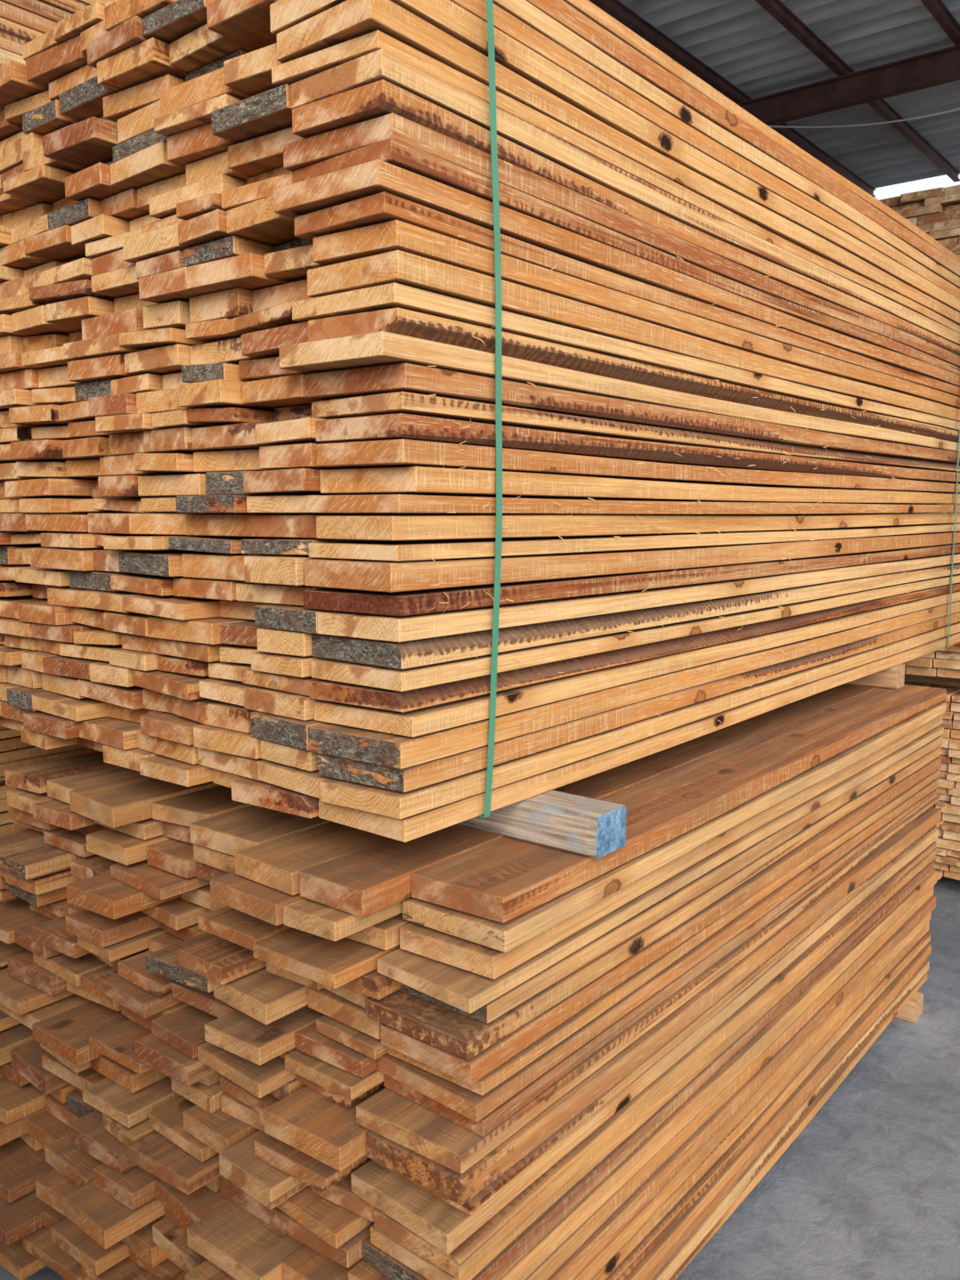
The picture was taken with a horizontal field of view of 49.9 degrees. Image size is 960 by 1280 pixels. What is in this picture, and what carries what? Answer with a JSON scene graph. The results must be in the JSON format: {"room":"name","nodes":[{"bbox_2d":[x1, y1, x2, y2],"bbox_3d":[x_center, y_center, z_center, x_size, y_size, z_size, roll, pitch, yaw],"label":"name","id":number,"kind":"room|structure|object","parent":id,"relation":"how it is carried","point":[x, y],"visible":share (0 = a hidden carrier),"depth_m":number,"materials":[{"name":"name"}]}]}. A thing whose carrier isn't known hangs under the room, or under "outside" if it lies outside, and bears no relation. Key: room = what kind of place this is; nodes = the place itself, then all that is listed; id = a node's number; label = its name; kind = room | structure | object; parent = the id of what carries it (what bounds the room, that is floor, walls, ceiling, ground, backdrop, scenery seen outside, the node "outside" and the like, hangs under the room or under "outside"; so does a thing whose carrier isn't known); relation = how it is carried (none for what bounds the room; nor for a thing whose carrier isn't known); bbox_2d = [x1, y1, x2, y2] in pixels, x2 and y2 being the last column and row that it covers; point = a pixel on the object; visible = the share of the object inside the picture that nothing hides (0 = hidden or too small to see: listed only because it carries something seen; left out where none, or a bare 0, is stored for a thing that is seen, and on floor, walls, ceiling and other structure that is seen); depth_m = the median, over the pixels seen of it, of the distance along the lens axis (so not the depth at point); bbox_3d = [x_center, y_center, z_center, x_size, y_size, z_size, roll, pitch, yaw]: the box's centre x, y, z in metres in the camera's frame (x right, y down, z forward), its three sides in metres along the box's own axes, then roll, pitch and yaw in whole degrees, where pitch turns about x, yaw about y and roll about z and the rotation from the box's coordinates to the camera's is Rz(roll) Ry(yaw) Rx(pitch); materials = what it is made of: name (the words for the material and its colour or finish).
{"room":"lumber yard","nodes":[
{"label":"lumber yard","id":0,"kind":"room"},
{"bbox_2d":[0,874,959,1279],"bbox_3d":[3.912,1.086,3.430,26.000,0.001,34.000,6,9,38],"label":"floor","id":1,"kind":"structure","parent":0,"point":[869,1188],"depth_m":2.34,"materials":[{"name":"concrete"}]},
{"bbox_2d":[894,991,923,1023],"bbox_3d":[0.845,1.053,3.448,1.190,0.062,0.092,6,9,38],"label":"bearer","id":2,"kind":"object","parent":1,"relation":"on","point":[911,1010],"visible":0.16,"depth_m":3.06,"materials":[{"name":"beige wood"}]},
{"bbox_2d":[0,683,946,1279],"bbox_3d":[0.057,0.657,2.661,1.493,0.917,2.490,6,9,38],"label":"stack","id":3,"kind":"object","parent":2,"relation":"on","point":[238,1041],"visible":0.91,"depth_m":1.77,"materials":[{"name":"brown wood"}]},
{"bbox_2d":[456,790,625,858],"bbox_3d":[-0.300,0.245,1.992,1.292,0.066,0.092,6,9,38],"label":"bearer","id":4,"kind":"object","parent":3,"relation":"on","point":[589,827],"visible":0.28,"depth_m":1.61,"materials":[{"name":"beige wood"}]},
{"bbox_2d":[0,0,959,842],"bbox_3d":[0.303,-0.546,2.909,1.363,1.278,3.037,6,9,38],"label":"stack","id":5,"kind":"object","parent":4,"relation":"on","point":[247,264],"visible":1,"depth_m":1.69,"materials":[{"name":"brown wood"}]},
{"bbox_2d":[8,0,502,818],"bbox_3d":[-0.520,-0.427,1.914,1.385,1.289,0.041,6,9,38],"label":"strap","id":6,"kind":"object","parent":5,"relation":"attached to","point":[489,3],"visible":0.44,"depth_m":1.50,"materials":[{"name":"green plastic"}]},
{"bbox_2d":[944,253,959,648],"bbox_3d":[1.043,-0.666,3.843,1.385,1.289,0.016,6,9,38],"label":"strap","id":7,"kind":"object","parent":5,"relation":"attached to","point":[954,254],"visible":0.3,"depth_m":3.45,"materials":[{"name":"green plastic"}]},
{"bbox_2d":[845,664,904,688],"bbox_3d":[0.800,0.065,3.446,1.170,0.066,0.082,6,9,38],"label":"bearer","id":8,"kind":"object","parent":3,"relation":"on","point":[893,677],"visible":0.16,"depth_m":3.08,"materials":[{"name":"beige wood"}]},
{"bbox_3d":[-1.572,1.075,3.269,1.350,0.062,0.082,6,9,38],"label":"bearer","id":9,"kind":"object","parent":1,"relation":"on","visible":0},
{"bbox_2d":[0,512,236,903],"bbox_3d":[-1.065,0.248,3.833,1.519,1.440,2.763,6,9,38],"label":"stack","id":10,"kind":"object","parent":9,"relation":"on","point":[14,753],"visible":0.02,"depth_m":2.54,"materials":[{"name":"brown wood"}]},
{"bbox_3d":[-1.509,-0.422,3.162,1.350,0.060,0.082,6,9,38],"label":"bearer","id":11,"kind":"object","parent":10,"relation":"on","visible":0},
{"bbox_2d":[0,0,112,65],"bbox_3d":[-0.929,-1.309,3.813,1.522,1.539,2.917,6,9,38],"label":"stack","id":12,"kind":"object","parent":11,"relation":"on","point":[21,21],"visible":0.02,"depth_m":2.42,"materials":[{"name":"brown wood"}]},
{"bbox_3d":[1.715,0.911,4.594,1.200,0.062,0.082,6,9,38],"label":"bearer","id":13,"kind":"object","parent":1,"relation":"on","visible":0},
{"bbox_2d":[903,681,959,880],"bbox_3d":[2.143,0.443,5.107,1.354,0.740,2.174,6,9,38],"label":"stack","id":14,"kind":"object","parent":13,"relation":"on","point":[946,861],"visible":0.09,"depth_m":4.02,"materials":[{"name":"brown wood"}]},
{"bbox_2d":[903,673,959,687],"bbox_3d":[1.633,0.123,4.433,1.150,0.065,0.082,6,9,38],"label":"bearer","id":15,"kind":"object","parent":14,"relation":"on","point":[911,678],"visible":0.12,"depth_m":4.21,"materials":[{"name":"brown wood"}]},
{"bbox_2d":[887,503,959,678],"bbox_3d":[2.112,-0.428,5.010,1.298,0.886,2.186,6,9,38],"label":"stack","id":16,"kind":"object","parent":15,"relation":"on","point":[943,662],"visible":0.02,"depth_m":3.99,"materials":[{"name":"brown wood"}]},
{"bbox_3d":[4.325,-1.371,5.894,0.140,4.270,0.140,6,9,38],"label":"steel column","id":17,"kind":"structure","parent":1,"relation":"on","visible":0},
{"bbox_2d":[736,44,959,125],"bbox_3d":[2.104,-3.799,7.392,5.900,0.180,0.100,6,9,38],"label":"roof beam","id":18,"kind":"structure","parent":17,"relation":"on","point":[942,66],"depth_m":7.00,"materials":[{"name":"red metal"}]},
{"bbox_2d":[767,107,959,128],"bbox_3d":[2.837,-3.555,6.893,2.356,0.172,0.012,4,8,26],"label":"cable","id":19,"kind":"object","parent":18,"relation":"attached to","point":[958,109],"visible":0.77,"depth_m":7.00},
{"bbox_2d":[920,0,959,45],"bbox_3d":[0.722,-3.468,3.691,0.050,0.070,13.280,6,9,38],"label":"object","id":20,"kind":"structure","parent":18,"relation":"on","point":[939,12],"depth_m":6.28,"materials":[{"name":"red metal"}]},
{"bbox_2d":[588,0,959,188],"bbox_3d":[-0.324,-3.662,4.527,6.100,0.107,13.300,6,9,38],"label":"ceiling","id":21,"kind":"structure","parent":0,"point":[739,40],"depth_m":6.94,"materials":[{"name":"grey metal"}]},
{"bbox_3d":[-0.528,-3.396,4.144,5.900,0.180,0.100,6,9,38],"label":"roof beam","id":22,"kind":"structure","parent":0,"visible":0},
{"bbox_2d":[589,0,875,196],"bbox_3d":[-0.447,-3.583,4.624,0.050,0.070,13.280,6,9,38],"label":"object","id":23,"kind":"structure","parent":22,"relation":"on","point":[614,8],"depth_m":7.03,"materials":[{"name":"red metal"}]},
{"bbox_2d":[754,0,959,182],"bbox_3d":[0.138,-3.526,4.158,0.050,0.070,13.280,6,9,38],"label":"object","id":24,"kind":"structure","parent":22,"relation":"on","point":[776,9],"depth_m":6.95,"materials":[{"name":"red metal"}]},
{"bbox_3d":[2.704,-0.440,8.364,3.067,1.690,2.524,6,9,38],"label":"stack","id":25,"kind":"object","parent":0,"visible":0},
{"bbox_3d":[2.266,-1.234,7.631,2.850,0.070,0.082,6,9,38],"label":"bearer","id":26,"kind":"object","parent":25,"relation":"on","visible":0},
{"bbox_2d":[879,184,959,258],"bbox_3d":[2.698,-2.179,8.139,3.063,1.680,2.559,6,9,38],"label":"stack","id":27,"kind":"object","parent":26,"relation":"on","point":[935,212],"visible":0.02,"depth_m":6.42,"materials":[{"name":"brown wood"}]}
]}

